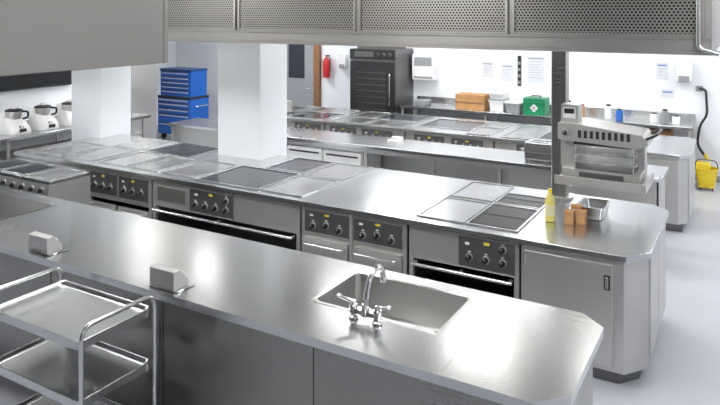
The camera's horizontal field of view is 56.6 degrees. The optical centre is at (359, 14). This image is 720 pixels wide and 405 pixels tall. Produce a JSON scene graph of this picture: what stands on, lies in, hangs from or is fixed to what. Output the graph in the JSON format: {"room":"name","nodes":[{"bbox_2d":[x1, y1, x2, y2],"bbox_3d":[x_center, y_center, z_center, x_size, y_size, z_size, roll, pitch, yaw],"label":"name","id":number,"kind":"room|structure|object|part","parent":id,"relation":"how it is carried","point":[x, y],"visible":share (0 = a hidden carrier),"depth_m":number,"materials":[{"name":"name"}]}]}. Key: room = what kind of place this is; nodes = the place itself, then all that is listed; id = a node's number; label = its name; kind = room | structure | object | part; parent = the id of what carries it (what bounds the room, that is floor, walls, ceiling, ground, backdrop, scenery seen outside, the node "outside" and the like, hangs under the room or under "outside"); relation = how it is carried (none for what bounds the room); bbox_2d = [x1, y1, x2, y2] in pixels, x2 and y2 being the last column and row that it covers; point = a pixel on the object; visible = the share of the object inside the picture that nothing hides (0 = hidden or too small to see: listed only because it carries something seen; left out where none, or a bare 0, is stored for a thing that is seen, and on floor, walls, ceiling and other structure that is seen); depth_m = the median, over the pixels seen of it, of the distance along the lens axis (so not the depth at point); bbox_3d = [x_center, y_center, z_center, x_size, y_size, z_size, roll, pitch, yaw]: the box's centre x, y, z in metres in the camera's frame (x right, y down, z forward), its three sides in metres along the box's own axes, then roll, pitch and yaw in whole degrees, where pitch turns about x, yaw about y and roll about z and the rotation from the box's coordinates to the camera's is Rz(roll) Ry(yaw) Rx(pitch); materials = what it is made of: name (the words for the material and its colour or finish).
{"room":"commercial kitchen","nodes":[
{"label":"commercial kitchen","id":0,"kind":"room"},
{"bbox_2d":[0,85,71,150],"bbox_3d":[-6.372,1.000,7.030,0.100,3.000,10.900,0,0,30],"label":"wall","id":1,"kind":"structure","parent":0,"point":[23,99],"depth_m":9.72,"materials":[{"name":"white paint"}]},
{"bbox_2d":[0,71,71,91],"bbox_3d":[-4.807,0.730,9.532,0.073,0.660,1.600,0,0,30],"label":"wall screen","id":2,"kind":"object","parent":1,"relation":"attached to","point":[39,80],"visible":0.17,"depth_m":9.66,"materials":[{"name":"black plastic"}]},
{"bbox_2d":[131,64,155,138],"bbox_3d":[-3.720,1.300,11.445,0.020,2.400,0.600,0,0,30],"label":"wall","id":3,"kind":"structure","parent":1,"relation":"attached to","point":[143,77],"depth_m":11.47,"materials":[{"name":"white paint"}]},
{"bbox_2d":[72,66,130,140],"bbox_3d":[-3.509,1.000,9.062,0.590,3.000,0.500,0,0,30],"label":"pillar","id":4,"kind":"structure","parent":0,"point":[101,97],"depth_m":8.88,"materials":[{"name":"white paint"}]},
{"bbox_2d":[156,41,175,125],"bbox_3d":[-5.107,1.000,14.342,0.100,3.000,3.200,0,0,30],"label":"wall","id":5,"kind":"structure","parent":0,"point":[171,44],"depth_m":15.29,"materials":[{"name":"white paint"}]},
{"bbox_2d":[218,42,286,159],"bbox_3d":[-1.243,1.000,7.737,0.620,3.000,0.500,0,0,30],"label":"pillar","id":6,"kind":"structure","parent":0,"point":[252,77],"depth_m":7.53,"materials":[{"name":"white paint"}]},
{"bbox_2d":[0,125,719,404],"bbox_3d":[-1.490,2.550,5.969,14.800,0.100,14.000,0,0,30],"label":"floor","id":7,"kind":"structure","parent":0,"point":[683,367],"depth_m":5.24,"materials":[{"name":"grey plastic"}]},
{"bbox_2d":[0,158,89,204],"bbox_3d":[-3.364,2.029,6.776,1.260,0.942,0.500,0,0,30],"label":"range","id":8,"kind":"object","parent":7,"relation":"on","point":[64,183],"visible":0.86,"depth_m":6.56,"materials":[{"name":"silver metal"}]},
{"bbox_2d":[0,113,150,160],"bbox_3d":[-4.537,2.000,9.345,0.670,1.000,3.550,0,0,30],"label":"workbench","id":9,"kind":"object","parent":7,"relation":"on","point":[8,153],"visible":0.21,"depth_m":9.28,"materials":[{"name":"silver metal"}]},
{"bbox_2d":[0,106,30,135],"bbox_3d":[-4.673,1.419,9.048,0.375,0.360,0.320,0,0,30],"label":"food processor","id":10,"kind":"object","parent":9,"relation":"on","point":[12,122],"visible":1,"depth_m":8.97,"materials":[{"name":"white plastic"}]},
{"bbox_2d":[27,102,59,130],"bbox_3d":[-4.456,1.419,9.419,0.375,0.360,0.320,0,0,30],"label":"food processor","id":11,"kind":"object","parent":9,"relation":"on","point":[40,118],"visible":0.99,"depth_m":9.34,"materials":[{"name":"white plastic"}]},
{"bbox_2d":[55,99,71,125],"bbox_3d":[-4.239,1.419,9.790,0.375,0.360,0.320,0,0,30],"label":"food processor","id":12,"kind":"object","parent":9,"relation":"on","point":[64,114],"visible":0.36,"depth_m":9.70,"materials":[{"name":"white plastic"}]},
{"bbox_2d":[0,267,156,404],"bbox_3d":[-1.605,2.016,3.702,0.846,0.967,0.559,0,0,30],"label":"trolley","id":13,"kind":"object","parent":7,"relation":"on","point":[70,364],"visible":1,"depth_m":3.68,"materials":[{"name":"silver metal"}]},
{"bbox_2d":[14,134,180,171],"bbox_3d":[-3.148,2.044,8.087,1.278,0.912,1.459,0,0,30],"label":"induction cooking suite","id":14,"kind":"object","parent":7,"relation":"on","point":[76,154],"visible":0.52,"depth_m":7.87,"materials":[{"name":"silver metal"}]},
{"bbox_2d":[86,142,223,218],"bbox_3d":[-2.176,2.044,7.510,0.978,0.912,1.474,0,0,30],"label":"electric range","id":15,"kind":"object","parent":7,"relation":"on","point":[124,184],"visible":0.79,"depth_m":7.06,"materials":[{"name":"silver metal"}]},
{"bbox_2d":[158,67,208,137],"bbox_3d":[-3.549,1.790,13.474,0.976,1.420,0.535,0,0,30],"label":"tool chest","id":16,"kind":"object","parent":7,"relation":"on","point":[183,96],"visible":0.84,"depth_m":13.30,"materials":[{"name":"blue metal"}]},
{"bbox_2d":[150,155,376,251],"bbox_3d":[-0.963,2.044,6.813,1.818,0.912,1.452,0,0,30],"label":"stove","id":17,"kind":"object","parent":7,"relation":"on","point":[248,199],"visible":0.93,"depth_m":6.50,"materials":[{"name":"silver metal"}]},
{"bbox_2d":[0,186,603,404],"bbox_3d":[-1.934,2.049,4.862,6.950,0.903,0.960,0,0,30],"label":"countertop","id":18,"kind":"structure","parent":7,"relation":"on","point":[259,323],"depth_m":3.73,"materials":[{"name":"silver metal"}]},
{"bbox_2d":[27,231,68,255],"bbox_3d":[-2.122,1.540,4.546,0.235,0.116,0.155,0,0,30],"label":"electrical outlet","id":19,"kind":"object","parent":18,"relation":"on","point":[41,243],"visible":1,"depth_m":4.49,"materials":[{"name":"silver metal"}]},
{"bbox_2d":[149,263,195,292],"bbox_3d":[-1.112,1.540,3.956,0.235,0.116,0.155,0,0,30],"label":"electrical outlet","id":20,"kind":"object","parent":18,"relation":"on","point":[163,277],"visible":1,"depth_m":3.90,"materials":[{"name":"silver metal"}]},
{"bbox_2d":[337,264,391,325],"bbox_3d":[0.067,1.468,3.560,0.326,0.259,0.220,0,0,30],"label":"mixer tap","id":21,"kind":"object","parent":18,"relation":"on","point":[364,310],"visible":1,"depth_m":3.50,"materials":[{"name":"silver metal"}]},
{"bbox_2d":[287,105,364,130],"bbox_3d":[-0.854,2.044,10.969,1.448,0.912,1.328,0,0,30],"label":"induction cooking suite","id":22,"kind":"object","parent":7,"relation":"on","point":[301,116],"visible":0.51,"depth_m":10.61,"materials":[{"name":"silver metal"}]},
{"bbox_2d":[287,100,292,112],"bbox_3d":[-1.253,1.478,10.928,0.288,0.207,0.288,0,0,-15],"label":"stock pot","id":23,"kind":"object","parent":22,"relation":"on","point":[289,102],"visible":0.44,"depth_m":10.84,"materials":[{"name":"silver metal"}]},
{"bbox_2d":[287,144,380,167],"bbox_3d":[-0.352,2.025,8.755,1.150,0.630,0.522,0,0,30],"label":"fridge","id":24,"kind":"object","parent":7,"relation":"on","point":[308,152],"visible":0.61,"depth_m":8.52,"materials":[{"name":"silver metal"}]},
{"bbox_2d":[350,46,412,113],"bbox_3d":[0.385,1.535,12.332,0.930,1.930,0.822,0,0,30],"label":"oven","id":25,"kind":"object","parent":7,"relation":"on","point":[381,80],"visible":0.89,"depth_m":12.04,"materials":[{"name":"black metal"}]},
{"bbox_2d":[324,111,438,138],"bbox_3d":[0.354,2.044,10.261,1.348,0.912,1.328,0,0,30],"label":"induction cooking suite","id":26,"kind":"object","parent":7,"relation":"on","point":[371,123],"visible":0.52,"depth_m":9.94,"materials":[{"name":"silver metal"}]},
{"bbox_2d":[299,168,470,274],"bbox_3d":[0.262,2.050,6.084,1.028,0.900,1.474,0,0,30],"label":"oven range","id":27,"kind":"object","parent":7,"relation":"on","point":[361,219],"visible":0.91,"depth_m":5.63,"materials":[{"name":"silver metal"}]},
{"bbox_2d":[168,118,667,208],"bbox_3d":[0.203,2.050,8.466,6.700,0.900,0.620,0,0,30],"label":"countertop","id":28,"kind":"structure","parent":7,"relation":"on","point":[490,165],"depth_m":8.01,"materials":[{"name":"silver metal"}]},
{"bbox_2d":[387,136,402,141],"bbox_3d":[0.448,1.580,8.508,0.140,0.040,0.180,0,0,30],"label":"calculator","id":29,"kind":"object","parent":28,"relation":"on","point":[394,138],"visible":1,"depth_m":8.48,"materials":[{"name":"white plastic"}]},
{"bbox_2d":[524,138,550,162],"bbox_3d":[2.009,1.498,7.394,0.300,0.203,0.308,0,0,30],"label":"toaster","id":30,"kind":"object","parent":28,"relation":"on","point":[534,148],"visible":0.79,"depth_m":7.28,"materials":[{"name":"silver metal"}]},
{"bbox_2d":[404,117,520,148],"bbox_3d":[1.498,2.044,9.592,1.298,0.912,1.328,0,0,30],"label":"induction cooking suite","id":31,"kind":"object","parent":7,"relation":"on","point":[457,131],"visible":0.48,"depth_m":9.27,"materials":[{"name":"silver metal"}]},
{"bbox_2d":[406,181,559,298],"bbox_3d":[1.100,2.044,5.606,0.898,0.912,1.452,0,0,30],"label":"stove","id":32,"kind":"object","parent":7,"relation":"on","point":[469,237],"visible":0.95,"depth_m":5.20,"materials":[{"name":"silver metal"}]},
{"bbox_2d":[551,51,573,200],"bbox_3d":[1.762,0.749,5.863,0.200,1.698,0.180,0,0,30],"label":"support post","id":33,"kind":"object","parent":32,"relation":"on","point":[559,60],"visible":0.62,"depth_m":5.81,"materials":[{"name":"silver metal"}]},
{"bbox_2d":[554,102,662,194],"bbox_3d":[2.037,1.120,5.452,0.771,0.760,0.531,0,0,30],"label":"grill","id":34,"kind":"object","parent":33,"relation":"attached to","point":[595,153],"visible":1,"depth_m":5.36,"materials":[{"name":"silver metal"}]},
{"bbox_2d":[493,124,550,151],"bbox_3d":[2.491,2.044,9.012,0.998,0.912,1.328,0,0,30],"label":"oven range","id":35,"kind":"object","parent":7,"relation":"on","point":[513,139],"visible":0.16,"depth_m":8.77,"materials":[{"name":"silver metal"}]},
{"bbox_2d":[400,96,695,138],"bbox_3d":[2.885,2.000,10.952,4.640,1.000,0.720,0,0,30],"label":"workbench","id":36,"kind":"object","parent":7,"relation":"on","point":[630,117],"visible":0.25,"depth_m":10.59,"materials":[{"name":"silver metal"}]},
{"bbox_2d":[413,99,431,104],"bbox_3d":[1.111,1.560,11.949,0.270,0.079,0.270,0,0,30],"label":"tub","id":37,"kind":"object","parent":36,"relation":"on","point":[416,101],"visible":1,"depth_m":11.88,"materials":[{"name":"grey plastic"}]},
{"bbox_2d":[455,92,489,110],"bbox_3d":[1.932,1.476,11.440,0.510,0.245,0.350,0,0,30],"label":"cardboard box","id":38,"kind":"object","parent":36,"relation":"on","point":[463,100],"visible":0.91,"depth_m":11.30,"materials":[{"name":"brown cardboard"}]},
{"bbox_2d":[488,90,509,111],"bbox_3d":[2.329,1.442,11.208,0.284,0.314,0.324,0,0,30],"label":"tub","id":39,"kind":"object","parent":36,"relation":"on","point":[495,104],"depth_m":11.09,"materials":[{"name":"white plastic"}]},
{"bbox_3d":[2.329,1.343,11.208,0.284,0.117,0.324,0,0,30],"label":"storage tub","id":40,"kind":"part","parent":39,"relation":"part of","materials":[{"name":"white plastic"}]},
{"bbox_2d":[504,100,522,112],"bbox_3d":[2.570,1.517,11.067,0.284,0.164,0.324,0,0,30],"label":"tub","id":41,"kind":"object","parent":36,"relation":"on","point":[515,106],"visible":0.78,"depth_m":10.96,"materials":[{"name":"grey plastic"}]},
{"bbox_2d":[523,95,549,114],"bbox_3d":[2.863,1.451,10.844,0.370,0.297,0.310,0,0,30],"label":"box","id":42,"kind":"object","parent":36,"relation":"on","point":[534,105],"visible":1,"depth_m":10.72,"materials":[{"name":"green plastic"}]},
{"bbox_2d":[582,104,584,116],"bbox_3d":[3.494,1.499,10.526,0.110,0.200,0.108,0,0,30],"label":"canister","id":43,"kind":"object","parent":36,"relation":"on","point":[583,106],"visible":0.43,"depth_m":10.47,"materials":[{"name":"plastic"}]},
{"bbox_2d":[605,104,611,118],"bbox_3d":[3.839,1.489,10.324,0.110,0.220,0.108,0,0,30],"label":"canister","id":44,"kind":"object","parent":36,"relation":"on","point":[608,109],"visible":1,"depth_m":10.28,"materials":[{"name":"white plastic"}]},
{"bbox_2d":[616,109,622,119],"bbox_3d":[3.977,1.519,10.244,0.110,0.160,0.108,0,0,30],"label":"canister","id":45,"kind":"object","parent":36,"relation":"on","point":[619,113],"visible":1,"depth_m":10.20,"materials":[{"name":"blue plastic"}]},
{"bbox_2d":[650,112,657,121],"bbox_3d":[4.400,1.529,9.996,0.110,0.140,0.108,0,0,30],"label":"canister","id":46,"kind":"object","parent":36,"relation":"on","point":[654,116],"visible":1,"depth_m":9.95,"materials":[{"name":"white plastic"}]},
{"bbox_2d":[637,126,673,135],"bbox_3d":[4.381,1.800,10.062,0.600,0.199,0.405,0,0,30],"label":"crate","id":47,"kind":"object","parent":36,"relation":"on","point":[666,132],"visible":0.07,"depth_m":9.85,"materials":[{"name":"brown wood"}]},
{"bbox_2d":[661,109,668,122],"bbox_3d":[4.530,1.499,9.921,0.110,0.200,0.108,0,0,30],"label":"canister","id":48,"kind":"object","parent":36,"relation":"on","point":[664,114],"visible":1,"depth_m":9.88,"materials":[{"name":"grey plastic"}]},
{"bbox_2d":[672,115,679,123],"bbox_3d":[4.659,1.539,9.845,0.110,0.120,0.108,0,0,30],"label":"canister","id":49,"kind":"object","parent":36,"relation":"on","point":[675,119],"visible":1,"depth_m":9.80,"materials":[{"name":"white plastic"}]},
{"bbox_2d":[519,194,668,383],"bbox_3d":[1.865,2.050,5.177,0.850,0.900,1.420,0,0,30],"label":"storage cabinet","id":50,"kind":"object","parent":7,"relation":"on","point":[611,270],"visible":0.83,"depth_m":4.62,"materials":[{"name":"silver metal"}]},
{"bbox_2d":[545,188,554,221],"bbox_3d":[1.475,1.474,5.185,0.077,0.250,0.077,0,0,30],"label":"oil bottle","id":51,"kind":"object","parent":50,"relation":"on","point":[549,200],"visible":1,"depth_m":5.16,"materials":[{"name":"yellow plastic"}]},
{"bbox_2d":[564,209,574,224],"bbox_3d":[1.610,1.550,5.128,0.070,0.099,0.063,0,0,30],"label":"spice jar","id":52,"kind":"object","parent":50,"relation":"on","point":[569,215],"visible":1,"depth_m":5.11,"materials":[{"name":"brown plastic"}]},
{"bbox_2d":[571,203,581,221],"bbox_3d":[1.681,1.537,5.191,0.070,0.124,0.063,0,0,30],"label":"spice jar","id":53,"kind":"object","parent":50,"relation":"on","point":[574,206],"visible":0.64,"depth_m":5.17,"materials":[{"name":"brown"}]},
{"bbox_2d":[576,209,586,224],"bbox_3d":[1.694,1.547,5.114,0.070,0.104,0.063,0,0,30],"label":"spice jar","id":54,"kind":"object","parent":50,"relation":"on","point":[581,214],"visible":1,"depth_m":5.09,"materials":[{"name":"brown plastic"}]},
{"bbox_2d":[577,196,611,219],"bbox_3d":[1.871,1.547,5.336,0.230,0.096,0.330,0,0,30],"label":"container","id":55,"kind":"object","parent":50,"relation":"on","point":[597,208],"visible":0.77,"depth_m":5.40,"materials":[{"name":"silver metal"}]},
{"bbox_2d":[647,135,696,231],"bbox_3d":[3.491,2.050,8.443,1.300,0.900,1.300,0,0,30],"label":"storage cabinet","id":56,"kind":"object","parent":7,"relation":"on","point":[675,153],"visible":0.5,"depth_m":7.70,"materials":[{"name":"silver metal"}]},
{"bbox_2d":[695,159,718,190],"bbox_3d":[4.969,2.287,9.582,0.320,0.427,0.320,0,0,30],"label":"bucket","id":57,"kind":"object","parent":7,"relation":"on","point":[706,174],"visible":0.94,"depth_m":9.50,"materials":[{"name":"yellow plastic"}]},
{"bbox_2d":[176,41,719,175],"bbox_3d":[2.020,1.000,11.968,14.600,3.000,0.100,0,0,30],"label":"wall","id":58,"kind":"structure","parent":0,"point":[626,81],"depth_m":11.01,"materials":[{"name":"white paint"}]},
{"bbox_2d":[287,44,320,106],"bbox_3d":[-1.313,1.400,13.796,1.160,2.200,0.108,0,0,30],"label":"door","id":59,"kind":"structure","parent":58,"relation":"in","point":[303,61],"depth_m":13.70,"materials":[{"name":"grey paint"}]},
{"bbox_2d":[323,55,330,77],"bbox_3d":[-0.669,1.025,13.378,0.155,0.450,0.179,0,0,-3],"label":"fire extinguisher","id":60,"kind":"object","parent":58,"relation":"attached to","point":[326,62],"visible":1,"depth_m":13.31,"materials":[{"name":"red paint"}]},
{"bbox_2d":[338,54,347,67],"bbox_3d":[-0.339,0.915,13.214,0.170,0.270,0.130,0,0,30],"label":"soap dispenser","id":61,"kind":"object","parent":58,"relation":"attached to","point":[342,58],"visible":1,"depth_m":13.17,"materials":[{"name":"white plastic"}]},
{"bbox_2d":[412,54,437,79],"bbox_3d":[1.196,0.950,12.272,0.430,0.460,0.206,0,0,30],"label":"paper towel dispenser","id":62,"kind":"object","parent":58,"relation":"attached to","point":[424,66],"visible":1,"depth_m":12.18,"materials":[{"name":"white plastic"}]},
{"bbox_2d":[482,61,492,77],"bbox_3d":[2.252,0.960,11.769,0.200,0.280,0.007,0,0,30],"label":"notice","id":63,"kind":"object","parent":58,"relation":"attached to","point":[487,67],"visible":1,"depth_m":11.77,"materials":[{"name":"white paper"}]},
{"bbox_2d":[502,64,512,81],"bbox_3d":[2.558,1.000,11.590,0.210,0.300,0.007,0,0,30],"label":"notice","id":64,"kind":"object","parent":58,"relation":"attached to","point":[507,69],"visible":1,"depth_m":11.59,"materials":[{"name":"white paper"}]},
{"bbox_2d":[518,56,520,85],"bbox_3d":[2.736,0.960,11.469,0.060,0.520,0.037,0,0,30],"label":"rack","id":65,"kind":"object","parent":58,"relation":"attached to","point":[519,57],"visible":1,"depth_m":11.46,"materials":[{"name":"black plastic"}]},
{"bbox_2d":[527,56,544,82],"bbox_3d":[2.985,0.925,11.340,0.300,0.450,0.007,0,0,30],"label":"notice","id":66,"kind":"object","parent":58,"relation":"attached to","point":[535,64],"visible":1,"depth_m":11.33,"materials":[{"name":"white paper"}]},
{"bbox_2d":[656,63,667,79],"bbox_3d":[4.681,0.870,10.348,0.170,0.260,0.007,0,0,30],"label":"notice","id":67,"kind":"object","parent":58,"relation":"attached to","point":[661,68],"visible":1,"depth_m":10.34,"materials":[{"name":"white paper"}]},
{"bbox_2d":[661,89,673,97],"bbox_3d":[4.746,1.215,10.310,0.180,0.130,0.007,0,0,30],"label":"notice","id":68,"kind":"object","parent":58,"relation":"attached to","point":[665,93],"visible":1,"depth_m":10.31,"materials":[{"name":"white paper"}]},
{"bbox_2d":[676,62,692,81],"bbox_3d":[4.917,0.865,10.127,0.220,0.290,0.150,0,0,30],"label":"soap dispenser","id":69,"kind":"object","parent":58,"relation":"attached to","point":[684,70],"visible":1,"depth_m":10.08,"materials":[{"name":"white plastic"}]},
{"bbox_2d":[696,86,708,159],"bbox_3d":[5.141,1.620,10.036,0.180,1.100,0.080,0,0,30],"label":"hose","id":70,"kind":"object","parent":58,"relation":"attached to","point":[698,88],"visible":0.98,"depth_m":10.00,"materials":[{"name":"grey plastic"}]},
{"bbox_2d":[695,173,719,182],"bbox_3d":[3.847,2.450,10.833,10.300,0.100,0.015,0,0,30],"label":"baseboard","id":71,"kind":"structure","parent":58,"relation":"attached to","point":[718,177],"depth_m":9.96,"materials":[{"name":"grey plastic"}]},
{"bbox_3d":[-1.490,-0.550,5.969,14.800,0.100,14.000,0,0,30],"label":"ceiling","id":72,"kind":"structure","parent":0,"visible":0},
{"bbox_2d":[0,0,167,75],"bbox_3d":[-3.226,-0.131,3.219,3.992,0.729,2.322,0,0,30],"label":"extraction hood","id":73,"kind":"object","parent":72,"relation":"attached to","point":[37,36],"visible":1,"depth_m":2.79,"materials":[{"name":"silver metal"}]},
{"bbox_2d":[168,0,719,56],"bbox_3d":[-0.739,-0.125,6.917,7.950,0.740,2.306,0,0,30],"label":"extraction hood","id":74,"kind":"object","parent":72,"relation":"attached to","point":[598,26],"depth_m":4.77,"materials":[{"name":"silver metal"}]},
{"bbox_3d":[2.062,-0.122,3.961,0.130,0.735,0.032,0,0,30],"label":"hood end bracket","id":75,"kind":"part","parent":74,"relation":"part of","materials":[{"name":"silver metal"}]}
]}

